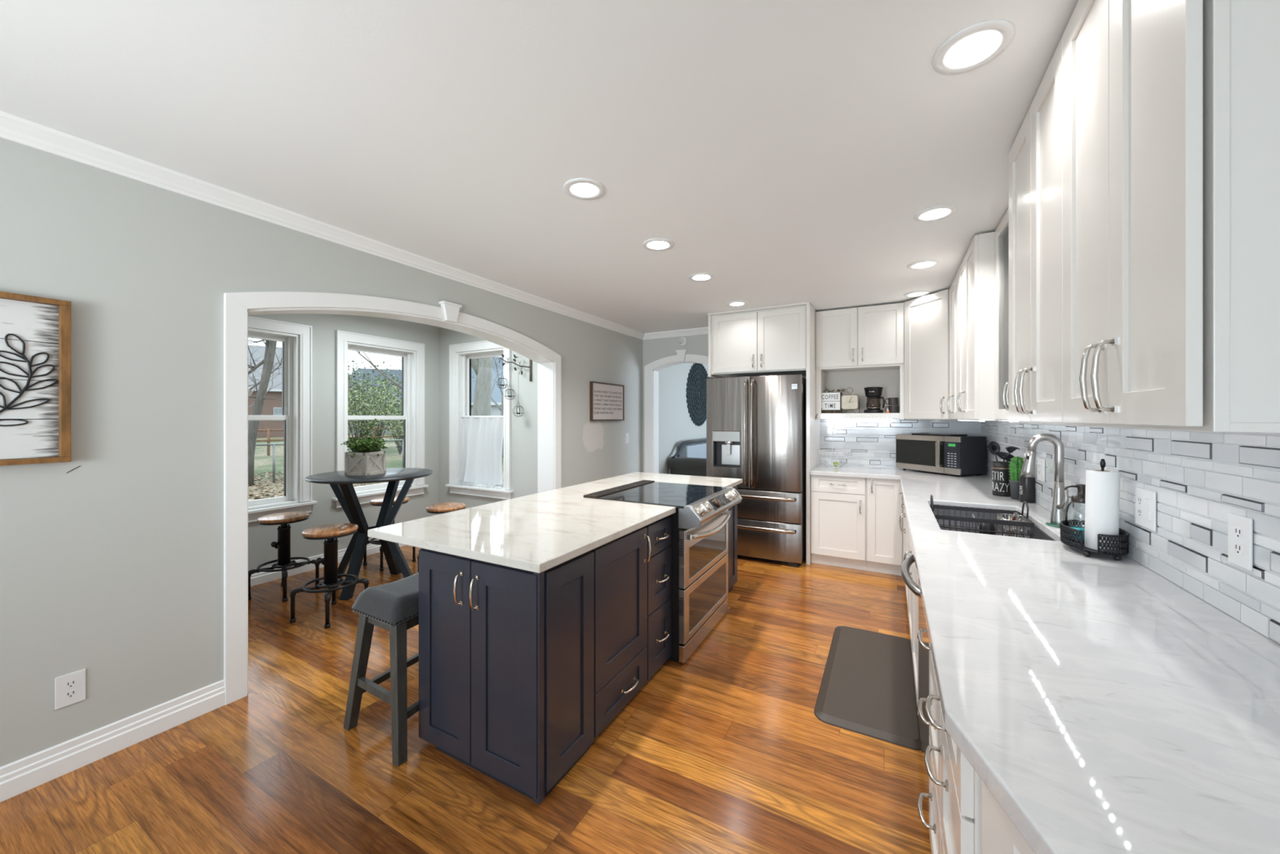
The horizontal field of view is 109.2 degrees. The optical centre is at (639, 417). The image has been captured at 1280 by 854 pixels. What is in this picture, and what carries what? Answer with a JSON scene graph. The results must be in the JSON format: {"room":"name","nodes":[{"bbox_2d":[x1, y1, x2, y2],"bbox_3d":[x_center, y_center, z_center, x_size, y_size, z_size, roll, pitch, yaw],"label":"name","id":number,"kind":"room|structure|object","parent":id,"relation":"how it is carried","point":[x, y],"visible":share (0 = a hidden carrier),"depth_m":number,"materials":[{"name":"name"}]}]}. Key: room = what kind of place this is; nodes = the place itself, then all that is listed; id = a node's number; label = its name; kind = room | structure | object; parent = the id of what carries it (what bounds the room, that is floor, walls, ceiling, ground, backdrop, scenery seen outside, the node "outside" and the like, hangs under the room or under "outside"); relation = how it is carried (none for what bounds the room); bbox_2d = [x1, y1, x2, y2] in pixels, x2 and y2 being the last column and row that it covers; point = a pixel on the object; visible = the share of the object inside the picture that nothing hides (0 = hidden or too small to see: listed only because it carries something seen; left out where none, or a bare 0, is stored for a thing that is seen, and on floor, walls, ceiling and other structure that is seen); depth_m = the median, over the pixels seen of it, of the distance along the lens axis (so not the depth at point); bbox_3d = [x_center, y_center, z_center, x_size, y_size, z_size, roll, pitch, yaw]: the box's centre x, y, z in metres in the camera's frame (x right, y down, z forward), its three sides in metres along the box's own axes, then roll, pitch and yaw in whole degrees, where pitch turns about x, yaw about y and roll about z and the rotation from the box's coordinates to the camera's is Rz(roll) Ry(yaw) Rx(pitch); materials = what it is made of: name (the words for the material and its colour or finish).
{"room":"kitchen","nodes":[
{"label":"kitchen","id":0,"kind":"room"},
{"bbox_2d":[0,137,642,767],"bbox_3d":[-2.046,0.147,2.259,0.170,2.445,8.600,0,0,29],"label":"wall","id":1,"kind":"structure","parent":0,"point":[112,565],"depth_m":1.93,"materials":[{"name":"paint"}]},
{"bbox_2d":[0,291,71,465],"bbox_3d":[-2.346,-0.138,1.487,0.040,0.616,0.610,0,0,29],"label":"framed wall art","id":2,"kind":"object","parent":1,"relation":"attached to","point":[35,331],"visible":1,"depth_m":1.68,"materials":[{"name":"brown wood"}]},
{"bbox_2d":[54,668,85,709],"bbox_3d":[-2.214,1.055,1.767,0.006,0.122,0.076,0,0,29],"label":"wall outlet","id":3,"kind":"object","parent":1,"relation":"attached to","point":[69,688],"visible":1,"depth_m":1.76,"materials":[{"name":"white plastic"}]},
{"bbox_2d":[63,679,77,698],"bbox_3d":[-2.212,1.055,1.767,0.003,0.066,0.034,0,0,29],"label":"socket","id":4,"kind":"object","parent":3,"relation":"attached to","point":[70,686],"depth_m":1.77,"materials":[{"name":"white plastic"}]},
{"bbox_2d":[0,679,225,802],"bbox_3d":[-1.968,1.312,2.205,0.018,0.117,8.380,0,0,29],"label":"baseboard","id":5,"kind":"structure","parent":1,"relation":"attached to","point":[19,776],"depth_m":1.83,"materials":[{"name":"white paint"}]},
{"bbox_2d":[250,542,406,586],"bbox_3d":[-2.247,1.312,3.731,1.596,0.117,2.590,0,0,29],"label":"baseboard","id":6,"kind":"structure","parent":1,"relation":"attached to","point":[260,577],"depth_m":4.00,"materials":[{"name":"white paint"}]},
{"bbox_2d":[0,111,708,340],"bbox_3d":[-1.461,-1.039,1.928,1.174,0.072,8.380,0,0,29],"label":"trim","id":7,"kind":"structure","parent":1,"relation":"attached to","point":[13,128],"depth_m":2.23,"materials":[{"name":"white paint"}]},
{"bbox_2d":[223,291,560,704],"bbox_3d":[-1.461,0.296,3.327,0.214,2.147,2.529,0,0,29],"label":"trim","id":8,"kind":"structure","parent":1,"relation":"attached to","point":[237,306],"depth_m":2.23,"materials":[{"name":"white paint"}]},
{"bbox_2d":[439,300,462,323],"bbox_3d":[-1.364,-0.756,3.273,0.052,0.132,0.156,0,0,29],"label":"trim","id":9,"kind":"structure","parent":1,"relation":"attached to","point":[451,310],"depth_m":3.25,"materials":[{"name":"white paint"}]},
{"bbox_2d":[589,381,624,420],"bbox_3d":[-0.361,-0.175,5.125,0.033,0.420,0.665,0,0,29],"label":"sign","id":10,"kind":"object","parent":1,"relation":"attached to","point":[606,400],"visible":1,"depth_m":5.08,"materials":[{"name":"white wood"}]},
{"bbox_2d":[248,313,438,571],"bbox_3d":[-3.003,0.147,4.179,0.160,2.445,2.850,0,0,29],"label":"wall","id":11,"kind":"structure","parent":0,"point":[260,537],"depth_m":4.24,"materials":[{"name":"paint"}]},
{"bbox_2d":[248,315,317,522],"bbox_3d":[-3.228,0.015,3.711,0.215,1.670,0.975,0,0,29],"label":"window","id":12,"kind":"structure","parent":11,"relation":"in","point":[260,328],"depth_m":4.00,"materials":[{"name":"white paint"}]},
{"bbox_2d":[332,329,428,507],"bbox_3d":[-2.687,0.015,4.699,0.215,1.670,0.975,0,0,29],"label":"window","id":13,"kind":"structure","parent":11,"relation":"in","point":[412,353],"depth_m":4.81,"materials":[{"name":"white paint"}]},
{"bbox_2d":[248,433,503,499],"bbox_3d":[-1.161,1.870,29.132,150.000,0.001,170.000,0,0,29],"label":"ground","id":14,"kind":"structure","parent":0,"point":[399,459],"depth_m":18.91,"materials":[{"name":"green plant"}]},
{"bbox_2d":[248,337,281,485],"bbox_3d":[-10.595,-1.628,12.400,3.240,7.014,2.933,0,0,29],"label":"forked tree","id":15,"kind":"object","parent":14,"relation":"on","point":[270,345],"visible":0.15,"depth_m":12.44,"materials":[{"name":"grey plant"}]},
{"bbox_2d":[248,344,284,437],"bbox_3d":[-38.912,-2.680,45.161,14.000,9.100,9.050,0,0,-37],"label":"house","id":16,"kind":"object","parent":14,"relation":"on","point":[270,406],"visible":0.16,"depth_m":43.34,"materials":[{"name":"brick"}]},
{"bbox_2d":[248,471,401,500],"bbox_3d":[-7.884,1.845,12.542,6.016,0.082,13.834,0,0,-44],"label":"fallen leaves","id":17,"kind":"object","parent":14,"relation":"on","point":[260,496],"visible":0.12,"depth_m":12.09,"materials":[{"name":"brown plant"}]},
{"bbox_2d":[253,439,403,482],"bbox_3d":[-9.330,1.308,14.350,0.058,1.124,5.901,0,0,43],"label":"fence","id":18,"kind":"object","parent":14,"relation":"on","point":[273,449],"visible":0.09,"depth_m":13.05,"materials":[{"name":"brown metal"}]},
{"bbox_2d":[347,374,386,443],"bbox_3d":[-15.192,-0.216,24.085,4.025,4.190,3.505,0,0,44],"label":"leafy bush","id":19,"kind":"object","parent":14,"relation":"on","point":[357,406],"visible":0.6,"depth_m":23.85,"materials":[{"name":"green plant"}]},
{"bbox_2d":[347,365,401,444],"bbox_3d":[-15.572,-0.743,26.809,4.817,5.233,4.755,0,0,29],"label":"leafy bush","id":20,"kind":"object","parent":14,"relation":"on","point":[385,380],"visible":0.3,"depth_m":26.67,"materials":[{"name":"green plant"}]},
{"bbox_2d":[347,355,401,436],"bbox_3d":[-23.090,-1.575,38.108,6.594,6.915,7.668,0,0,-16],"label":"leafy tree","id":21,"kind":"object","parent":14,"relation":"on","point":[357,386],"visible":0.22,"depth_m":37.62,"materials":[{"name":"green plant"}]},
{"bbox_2d":[347,368,403,434],"bbox_3d":[-31.050,-2.030,55.703,12.000,7.800,9.050,0,0,-21],"label":"house","id":22,"kind":"object","parent":14,"relation":"on","point":[376,372],"visible":0.02,"depth_m":53.95,"materials":[{"name":"grey"}]},
{"bbox_2d":[354,373,403,454],"bbox_3d":[-12.362,-0.227,22.799,3.840,4.217,4.027,0,0,29],"label":"leafy bush","id":23,"kind":"object","parent":14,"relation":"on","point":[397,406],"visible":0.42,"depth_m":22.60,"materials":[{"name":"green plant"}]},
{"bbox_2d":[471,357,492,415],"bbox_3d":[-4.839,-3.196,13.941,6.259,10.157,10.596,0,0,14],"label":"bare tree","id":24,"kind":"object","parent":14,"relation":"on","point":[482,367],"visible":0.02,"depth_m":13.19,"materials":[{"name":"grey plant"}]},
{"bbox_2d":[471,356,503,415],"bbox_3d":[-12.280,-1.730,39.975,11.000,7.200,9.050,0,0,1],"label":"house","id":25,"kind":"object","parent":14,"relation":"on","point":[496,393],"visible":0.02,"depth_m":36.78,"materials":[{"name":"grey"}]},
{"bbox_2d":[0,545,931,853],"bbox_3d":[0.749,1.400,2.953,7.920,0.060,12.500,0,0,29],"label":"floor","id":26,"kind":"structure","parent":0,"point":[725,749],"depth_m":1.75,"materials":[{"name":"brown wood"}]},
{"bbox_2d":[248,511,319,601],"bbox_3d":[-2.786,1.069,3.559,0.332,0.603,0.332,0,0,6],"label":"stool","id":27,"kind":"object","parent":26,"relation":"on","point":[283,544],"visible":0.99,"depth_m":3.52,"materials":[{"name":"black metal"}]},
{"bbox_2d":[289,523,368,628],"bbox_3d":[-2.145,1.069,3.153,0.332,0.603,0.332,0,0,16],"label":"stool","id":28,"kind":"object","parent":26,"relation":"on","point":[329,531],"visible":0.98,"depth_m":3.11,"materials":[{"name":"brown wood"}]},
{"bbox_2d":[304,467,432,599],"bbox_3d":[-2.184,0.914,3.716,0.896,0.911,0.896,0,0,29],"label":"round table","id":29,"kind":"object","parent":26,"relation":"on","point":[342,486],"visible":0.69,"depth_m":3.63,"materials":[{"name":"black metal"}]},
{"bbox_2d":[340,418,387,475],"bbox_3d":[-2.240,0.233,3.688,0.319,0.451,0.342,0,0,-12],"label":"potted plant","id":30,"kind":"object","parent":29,"relation":"on","point":[363,460],"visible":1,"depth_m":3.63,"materials":[{"name":"green plant"}]},
{"bbox_2d":[343,572,418,766],"bbox_3d":[-1.026,1.059,2.116,0.457,0.622,0.510,0,0,29],"label":"stool","id":31,"kind":"object","parent":26,"relation":"on","point":[393,606],"visible":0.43,"depth_m":1.91,"materials":[{"name":"grey wood"}]},
{"bbox_2d":[351,572,418,626],"bbox_3d":[-1.021,0.793,2.106,0.337,0.090,0.470,0,0,29],"label":"seat cushion","id":32,"kind":"object","parent":31,"relation":"on","point":[395,603],"depth_m":1.92,"materials":[{"name":"grey fabric"}]},
{"bbox_2d":[363,496,415,570],"bbox_3d":[-2.362,1.069,4.290,0.332,0.603,0.332,0,0,34],"label":"stool","id":33,"kind":"object","parent":26,"relation":"on","point":[377,501],"visible":0.27,"depth_m":4.24,"materials":[{"name":"black metal"}]},
{"bbox_2d":[417,502,466,572],"bbox_3d":[-1.693,1.069,3.969,0.332,0.603,0.332,0,0,14],"label":"stool","id":34,"kind":"object","parent":26,"relation":"on","point":[440,508],"visible":0.34,"depth_m":3.88,"materials":[{"name":"brown wood"}]},
{"bbox_2d":[418,548,594,804],"bbox_3d":[-0.566,0.949,1.870,0.660,0.843,0.375,0,0,29],"label":"base cabinet","id":35,"kind":"object","parent":26,"relation":"on","point":[506,654],"visible":0.9,"depth_m":1.72,"materials":[{"name":"blue paint"}]},
{"bbox_2d":[591,526,651,738],"bbox_3d":[-0.346,0.949,2.231,0.700,0.843,0.469,0,0,29],"label":"base cabinet","id":36,"kind":"object","parent":26,"relation":"on","point":[620,564],"visible":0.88,"depth_m":2.06,"materials":[{"name":"blue paint"}]},
{"bbox_2d":[644,515,671,680],"bbox_3d":[-0.163,0.949,2.565,0.700,0.843,0.291,0,0,29],"label":"base cabinet","id":37,"kind":"object","parent":26,"relation":"on","point":[659,646],"visible":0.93,"depth_m":2.41,"materials":[{"name":"blue paint"}]},
{"bbox_2d":[583,480,742,663],"bbox_3d":[0.184,0.921,2.974,0.788,0.897,0.792,0,0,29],"label":"range","id":38,"kind":"object","parent":26,"relation":"on","point":[700,522],"visible":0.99,"depth_m":2.73,"materials":[{"name":"silver metal"}]},
{"bbox_2d":[596,481,727,508],"bbox_3d":[0.176,0.495,2.979,0.580,0.014,0.788,0,0,29],"label":"cooktop","id":39,"kind":"object","parent":38,"relation":"in","point":[679,495],"depth_m":2.89,"materials":[{"name":"black glass"}]},
{"bbox_2d":[668,438,706,476],"bbox_3d":[1.300,0.863,7.450,0.870,1.014,2.130,0,0,29],"label":"sofa","id":40,"kind":"object","parent":26,"relation":"on","point":[691,460],"visible":0.24,"depth_m":6.70,"materials":[{"name":"grey fabric"}]},
{"bbox_2d":[727,485,737,592],"bbox_3d":[0.395,0.949,3.585,0.700,0.843,0.480,0,0,29],"label":"base cabinet","id":41,"kind":"object","parent":26,"relation":"on","point":[732,522],"visible":0.11,"depth_m":3.56,"materials":[{"name":"blue paint"}]},
{"bbox_2d":[367,471,742,573],"bbox_3d":[-0.188,0.511,2.839,0.986,0.032,2.435,0,0,29],"label":"countertop","id":42,"kind":"structure","parent":41,"relation":"on","point":[540,532],"depth_m":2.07,"materials":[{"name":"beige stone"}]},
{"bbox_2d":[706,373,806,567],"bbox_3d":[1.229,0.484,4.638,0.905,1.772,0.882,0,0,29],"label":"refrigerator","id":43,"kind":"object","parent":26,"relation":"on","point":[756,426],"visible":0.87,"depth_m":4.27,"materials":[{"name":"grey metal"}]},
{"bbox_2d":[806,302,819,564],"bbox_3d":[1.735,0.150,4.545,0.032,2.440,0.716,0,0,29],"label":"panel","id":44,"kind":"object","parent":26,"relation":"on","point":[812,424],"visible":0.56,"depth_m":4.25,"materials":[{"name":"white paint"}]},
{"bbox_2d":[810,475,866,570],"bbox_3d":[1.948,0.947,4.413,0.465,0.846,0.727,0,0,29],"label":"base cabinet","id":45,"kind":"object","parent":26,"relation":"on","point":[837,504],"visible":0.94,"depth_m":4.14,"materials":[{"name":"white paint"}]},
{"bbox_2d":[813,626,921,750],"bbox_3d":[1.239,1.360,2.427,0.456,0.018,1.077,0,0,29],"label":"floor mat","id":46,"kind":"object","parent":26,"relation":"on","point":[867,687],"visible":0.86,"depth_m":2.27,"materials":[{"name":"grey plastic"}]},
{"bbox_2d":[866,478,903,575],"bbox_3d":[2.300,0.947,4.220,0.335,0.846,0.727,0,0,29],"label":"base cabinet","id":47,"kind":"object","parent":26,"relation":"on","point":[884,535],"visible":0.85,"depth_m":3.96,"materials":[{"name":"white paint"}]},
{"bbox_2d":[898,492,908,616],"bbox_3d":[2.236,0.947,3.234,0.681,0.846,1.181,0,0,29],"label":"base cabinet","id":48,"kind":"object","parent":26,"relation":"on","point":[905,529],"visible":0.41,"depth_m":3.31,"materials":[{"name":"white paint"}]},
{"bbox_2d":[809,463,1279,853],"bbox_3d":[1.254,0.513,2.175,1.394,0.037,5.340,0,0,29],"label":"countertop","id":49,"kind":"structure","parent":48,"relation":"on","point":[1106,706],"depth_m":0.82,"materials":[{"name":"white stone"}]},
{"bbox_2d":[817,426,848,467],"bbox_3d":[1.937,0.295,4.561,0.282,0.396,0.284,0,0,29],"label":"fruit basket","id":50,"kind":"object","parent":49,"relation":"on","point":[832,450],"visible":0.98,"depth_m":4.59,"materials":[{"name":"white metal"}]},
{"bbox_2d":[817,449,848,467],"bbox_3d":[1.936,0.415,4.560,0.282,0.156,0.282,0,0,29],"label":"wire bowl","id":51,"kind":"object","parent":50,"relation":"on","point":[825,451],"depth_m":4.57,"materials":[{"name":"white metal"}]},
{"bbox_2d":[896,434,986,476],"bbox_3d":[2.677,0.327,4.089,0.371,0.335,0.606,0,0,-20],"label":"microwave","id":52,"kind":"object","parent":49,"relation":"on","point":[958,455],"visible":0.98,"depth_m":3.88,"materials":[{"name":"black"}]},
{"bbox_2d":[933,508,1055,541],"bbox_3d":[1.719,0.629,2.274,0.463,0.191,0.870,0,0,29],"label":"sink","id":53,"kind":"object","parent":49,"relation":"in","point":[1038,534],"visible":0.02,"depth_m":2.63,"materials":[{"name":"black metal"}]},
{"bbox_2d":[929,494,1034,538],"bbox_3d":[1.778,0.569,2.398,0.410,0.286,0.320,0,0,29],"label":"dish rack","id":54,"kind":"object","parent":53,"relation":"in","point":[1023,524],"visible":0.56,"depth_m":2.33,"materials":[{"name":"black metal"}]},
{"bbox_2d":[991,461,1010,497],"bbox_3d":[2.299,0.389,2.886,0.104,0.212,0.104,0,0,29],"label":"utensil crock","id":55,"kind":"object","parent":49,"relation":"on","point":[1000,470],"visible":0.88,"depth_m":2.85,"materials":[{"name":"black ceramic"}]},
{"bbox_2d":[1008,456,1023,499],"bbox_3d":[2.289,0.365,2.754,0.084,0.260,0.084,0,0,-26],"label":"plant","id":56,"kind":"object","parent":49,"relation":"on","point":[1016,463],"visible":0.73,"depth_m":2.74,"materials":[{"name":"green plant"}]},
{"bbox_2d":[1018,453,1035,502],"bbox_3d":[2.268,0.345,2.663,0.073,0.300,0.073,0,0,29],"label":"oil bottle","id":57,"kind":"object","parent":49,"relation":"on","point":[1026,484],"visible":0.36,"depth_m":2.64,"materials":[{"name":"black glass"}]},
{"bbox_2d":[1020,433,1068,525],"bbox_3d":[1.883,0.283,2.117,0.168,0.417,0.088,0,0,45],"label":"kitchen faucet","id":58,"kind":"object","parent":49,"relation":"on","point":[1060,496],"visible":0.91,"depth_m":2.09,"materials":[{"name":"silver metal"}]},
{"bbox_2d":[1045,522,1071,527],"bbox_3d":[1.921,0.493,2.078,0.099,0.003,0.110,0,0,29],"label":"soap dish","id":59,"kind":"object","parent":49,"relation":"on","point":[1047,523],"visible":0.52,"depth_m":2.07,"materials":[{"name":"green glass"}]},
{"bbox_2d":[1060,458,1128,560],"bbox_3d":[1.674,0.321,1.681,0.173,0.347,0.264,0,0,29],"label":"caddy","id":60,"kind":"object","parent":49,"relation":"on","point":[1122,538],"visible":0.83,"depth_m":1.61,"materials":[{"name":"black metal"}]},
{"bbox_2d":[1053,484,1085,542],"bbox_3d":[1.690,0.363,1.752,0.094,0.214,0.115,0,0,-22],"label":"soap dispenser","id":61,"kind":"object","parent":60,"relation":"in","point":[1079,497],"visible":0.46,"depth_m":1.74,"materials":[{"name":"clear glass"}]},
{"bbox_2d":[1065,501,1084,542],"bbox_3d":[1.694,0.393,1.743,0.094,0.155,0.094,0,0,29],"label":"jar","id":62,"kind":"object","parent":60,"relation":"in","point":[1082,528],"depth_m":1.75,"materials":[{"name":"clear glass"}]},
{"bbox_2d":[1070,539,1119,554],"bbox_3d":[1.674,0.471,1.681,0.164,0.003,0.256,0,0,29],"label":"tray","id":63,"kind":"object","parent":60,"relation":"on","point":[1078,546],"depth_m":1.61,"materials":[{"name":"black metal"}]},
{"bbox_2d":[1084,469,1119,551],"bbox_3d":[1.654,0.330,1.628,0.090,0.279,0.086,0,0,29],"label":"paper towel roll","id":64,"kind":"object","parent":60,"relation":"in","point":[1102,496],"visible":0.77,"depth_m":1.60,"materials":[{"name":"white paper"}]},
{"bbox_2d":[903,528,918,715],"bbox_3d":[1.698,0.947,2.251,0.681,0.846,1.056,0,0,29],"label":"base cabinet","id":65,"kind":"object","parent":26,"relation":"on","point":[913,598],"visible":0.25,"depth_m":2.34,"materials":[{"name":"white paint"}]},
{"bbox_2d":[901,554,929,818],"bbox_3d":[1.283,0.952,1.532,0.700,0.836,0.594,0,0,29],"label":"dishwasher","id":66,"kind":"object","parent":26,"relation":"on","point":[923,654],"visible":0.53,"depth_m":1.63,"materials":[{"name":"silver metal"}]},
{"bbox_2d":[916,628,941,853],"bbox_3d":[1.070,0.947,1.103,0.681,0.846,0.353,0,0,29],"label":"base cabinet","id":67,"kind":"object","parent":26,"relation":"on","point":[934,795],"visible":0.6,"depth_m":1.27,"materials":[{"name":"white paint"}]},
{"bbox_2d":[924,694,982,853],"bbox_3d":[0.899,0.947,0.789,0.681,0.846,0.358,0,0,29],"label":"base cabinet","id":68,"kind":"object","parent":26,"relation":"on","point":[961,785],"visible":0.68,"depth_m":0.84,"materials":[{"name":"white paint"}]},
{"bbox_2d":[982,780,1035,853],"bbox_3d":[0.585,0.951,0.150,0.617,0.838,1.060,0,0,29],"label":"base cabinet","id":69,"kind":"object","parent":26,"relation":"on","point":[1000,835],"visible":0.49,"depth_m":0.70,"materials":[{"name":"white paint"}]},
{"bbox_2d":[438,326,537,514],"bbox_3d":[-1.587,0.147,4.938,1.596,2.445,0.160,0,0,29],"label":"wall","id":70,"kind":"structure","parent":0,"point":[524,428],"depth_m":4.69,"materials":[{"name":"paint"}]},
{"bbox_2d":[445,340,513,499],"bbox_3d":[-1.710,0.015,4.974,0.977,1.670,0.215,0,0,29],"label":"window","id":71,"kind":"structure","parent":70,"relation":"in","point":[460,363],"depth_m":5.09,"materials":[{"name":"white paint"}]},
{"bbox_2d":[457,416,503,491],"bbox_3d":[-1.730,0.393,4.942,0.712,0.803,0.135,0,0,29],"label":"cafe curtain","id":72,"kind":"object","parent":71,"relation":"hanging from","point":[481,464],"visible":0.95,"depth_m":4.95,"materials":[{"name":"white fabric"}]},
{"bbox_2d":[497,354,531,417],"bbox_3d":[-1.283,-0.328,4.597,0.376,0.642,0.147,0,0,29],"label":"wall lamp","id":73,"kind":"object","parent":70,"relation":"attached to","point":[503,356],"depth_m":4.56,"materials":[{"name":"black metal"}]},
{"bbox_2d":[0,0,1078,333],"bbox_3d":[0.714,-1.075,2.972,8.200,0.001,12.500,0,0,29],"label":"ceiling","id":74,"kind":"structure","parent":0,"point":[787,152],"depth_m":1.66,"materials":[{"name":"white paint"}]},
{"bbox_2d":[563,177,604,199],"bbox_3d":[-0.262,-1.117,2.137,0.195,0.097,0.195,0,0,29],"label":"recessed light","id":75,"kind":"object","parent":74,"relation":"in","point":[584,188],"visible":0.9,"depth_m":2.17,"materials":[{"name":"white plastic"}]},
{"bbox_2d":[642,238,673,250],"bbox_3d":[0.112,-1.117,2.820,0.195,0.097,0.195,0,0,29],"label":"recessed light","id":76,"kind":"object","parent":74,"relation":"in","point":[653,244],"visible":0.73,"depth_m":2.85,"materials":[{"name":"white plastic"}]},
{"bbox_2d":[913,204,957,222],"bbox_3d":[1.552,-1.117,2.394,0.195,0.097,0.195,0,0,29],"label":"recessed light","id":77,"kind":"object","parent":74,"relation":"in","point":[935,213],"visible":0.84,"depth_m":2.41,"materials":[{"name":"white plastic"}]},
{"bbox_2d":[932,18,1015,75],"bbox_3d":[0.967,-1.117,1.323,0.195,0.097,0.195,0,0,29],"label":"recessed light","id":78,"kind":"object","parent":74,"relation":"in","point":[976,45],"visible":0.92,"depth_m":1.33,"materials":[{"name":"white plastic"}]},
{"bbox_2d":[955,31,989,48],"bbox_3d":[0.967,-1.115,1.323,0.092,0.006,0.092,0,0,29],"label":"diffuser","id":79,"kind":"object","parent":78,"relation":"attached to","point":[979,40],"depth_m":1.34,"materials":[{"name":"white plastic"}]},
{"bbox_2d":[658,363,713,474],"bbox_3d":[0.883,0.147,7.781,0.120,2.445,3.900,0,0,29],"label":"wall","id":80,"kind":"structure","parent":0,"point":[676,425],"depth_m":7.00,"materials":[{"name":"paint"}]},
{"bbox_2d":[685,363,708,426],"bbox_3d":[1.031,-0.405,7.894,0.029,1.116,1.116,0,0,29],"label":"wall medallion","id":81,"kind":"object","parent":80,"relation":"attached to","point":[695,395],"visible":0.84,"depth_m":7.78,"materials":[{"name":"stone"}]},
{"bbox_2d":[642,333,820,472],"bbox_3d":[1.685,0.147,5.051,3.697,2.445,0.120,0,0,29],"label":"wall","id":82,"kind":"structure","parent":0,"point":[653,349],"depth_m":5.73,"materials":[{"name":"paint"}]},
{"bbox_2d":[644,349,708,473],"bbox_3d":[0.546,0.270,5.656,1.050,2.200,0.192,0,0,29],"label":"trim","id":83,"kind":"structure","parent":82,"relation":"attached to","point":[651,370],"depth_m":5.82,"materials":[{"name":"white paint"}]},
{"bbox_2d":[707,302,809,377],"bbox_3d":[1.304,-0.750,4.763,0.997,0.650,0.747,0,0,29],"label":"upper cabinet","id":84,"kind":"object","parent":82,"relation":"attached to","point":[769,341],"depth_m":4.47,"materials":[{"name":"white paint"}]},
{"bbox_2d":[815,302,904,419],"bbox_3d":[2.166,-0.521,4.495,0.768,1.078,0.385,0,0,29],"label":"upper cabinet","id":85,"kind":"object","parent":82,"relation":"attached to","point":[858,348],"visible":1,"depth_m":4.43,"materials":[{"name":"white paint"}]},
{"bbox_2d":[822,391,842,413],"bbox_3d":[1.927,-0.148,4.591,0.210,0.208,0.055,0,0,29],"label":"letter board","id":86,"kind":"object","parent":85,"relation":"on","point":[830,401],"visible":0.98,"depth_m":4.56,"materials":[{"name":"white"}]},
{"bbox_2d":[840,387,859,413],"bbox_3d":[2.075,-0.170,4.494,0.173,0.255,0.063,0,0,29],"label":"clock","id":87,"kind":"object","parent":85,"relation":"on","point":[851,402],"visible":1,"depth_m":4.48,"materials":[{"name":"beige metal"}]},
{"bbox_2d":[863,386,884,413],"bbox_3d":[2.278,-0.170,4.420,0.185,0.256,0.198,0,0,29],"label":"coffee maker","id":88,"kind":"object","parent":85,"relation":"on","point":[873,394],"visible":0.93,"depth_m":4.37,"materials":[{"name":"black plastic"}]},
{"bbox_2d":[819,418,981,467],"bbox_3d":[2.532,0.253,4.514,1.396,0.485,0.008,0,0,29],"label":"backsplash","id":89,"kind":"structure","parent":82,"relation":"attached to","point":[867,442],"depth_m":4.61,"materials":[{"name":"white tile"}]},
{"bbox_3d":[1.164,0.148,0.434,0.120,2.445,8.480,0,0,29],"label":"wall","id":90,"kind":"structure","parent":0,"visible":0},
{"bbox_2d":[904,288,951,419],"bbox_3d":[2.706,-0.521,4.032,0.627,1.078,0.679,0,0,29],"label":"upper cabinet","id":91,"kind":"object","parent":90,"relation":"attached to","point":[926,317],"visible":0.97,"depth_m":3.94,"materials":[{"name":"white paint"}]},
{"bbox_2d":[946,231,999,420],"bbox_3d":[2.366,-0.521,3.127,0.354,1.078,1.268,0,0,29],"label":"upper cabinet","id":92,"kind":"object","parent":90,"relation":"attached to","point":[971,397],"visible":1,"depth_m":2.64,"materials":[{"name":"white paint"}]},
{"bbox_2d":[995,207,1008,421],"bbox_3d":[1.880,-0.521,2.143,0.262,1.078,0.921,0,0,29],"label":"upper cabinet","id":93,"kind":"object","parent":90,"relation":"attached to","point":[1002,233],"visible":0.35,"depth_m":2.48,"materials":[{"name":"white paint"}]},
{"bbox_2d":[1008,35,1077,426],"bbox_3d":[1.452,-0.518,1.473,0.370,1.083,0.644,0,0,29],"label":"upper cabinet","id":94,"kind":"object","parent":90,"relation":"attached to","point":[1036,153],"visible":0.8,"depth_m":1.48,"materials":[{"name":"white paint"}]},
{"bbox_2d":[981,420,1279,644],"bbox_3d":[1.861,0.257,1.843,0.008,0.476,5.340,0,0,29],"label":"backsplash","id":95,"kind":"structure","parent":90,"relation":"attached to","point":[1197,478],"depth_m":1.28,"materials":[{"name":"white tile"}]},
{"bbox_2d":[1135,486,1155,531],"bbox_3d":[1.663,0.299,1.498,0.008,0.125,0.130,0,0,29],"label":"wall outlet","id":96,"kind":"object","parent":90,"relation":"attached to","point":[1145,500],"visible":1,"depth_m":1.49,"materials":[{"name":"white plastic"}]},
{"bbox_2d":[1137,496,1151,520],"bbox_3d":[1.661,0.299,1.499,0.005,0.066,0.090,0,0,29],"label":"socket","id":97,"kind":"object","parent":96,"relation":"attached to","point":[1144,503],"depth_m":1.50,"materials":[{"name":"white plastic"}]},
{"bbox_2d":[1062,0,1279,432],"bbox_3d":[1.153,-0.518,0.927,0.370,1.083,0.596,0,0,29],"label":"upper cabinet","id":98,"kind":"object","parent":90,"relation":"attached to","point":[1171,108],"visible":1,"depth_m":0.77,"materials":[{"name":"white paint"}]},
{"bbox_2d":[1227,512,1253,570],"bbox_3d":[1.443,0.297,1.094,0.006,0.122,0.080,0,0,29],"label":"wall outlet","id":99,"kind":"object","parent":90,"relation":"attached to","point":[1240,528],"visible":1,"depth_m":1.09,"materials":[{"name":"white plastic"}]},
{"bbox_2d":[1233,526,1243,555],"bbox_3d":[1.441,0.297,1.095,0.003,0.066,0.034,0,0,29],"label":"socket","id":100,"kind":"object","parent":99,"relation":"attached to","point":[1237,531],"depth_m":1.09,"materials":[{"name":"white plastic"}]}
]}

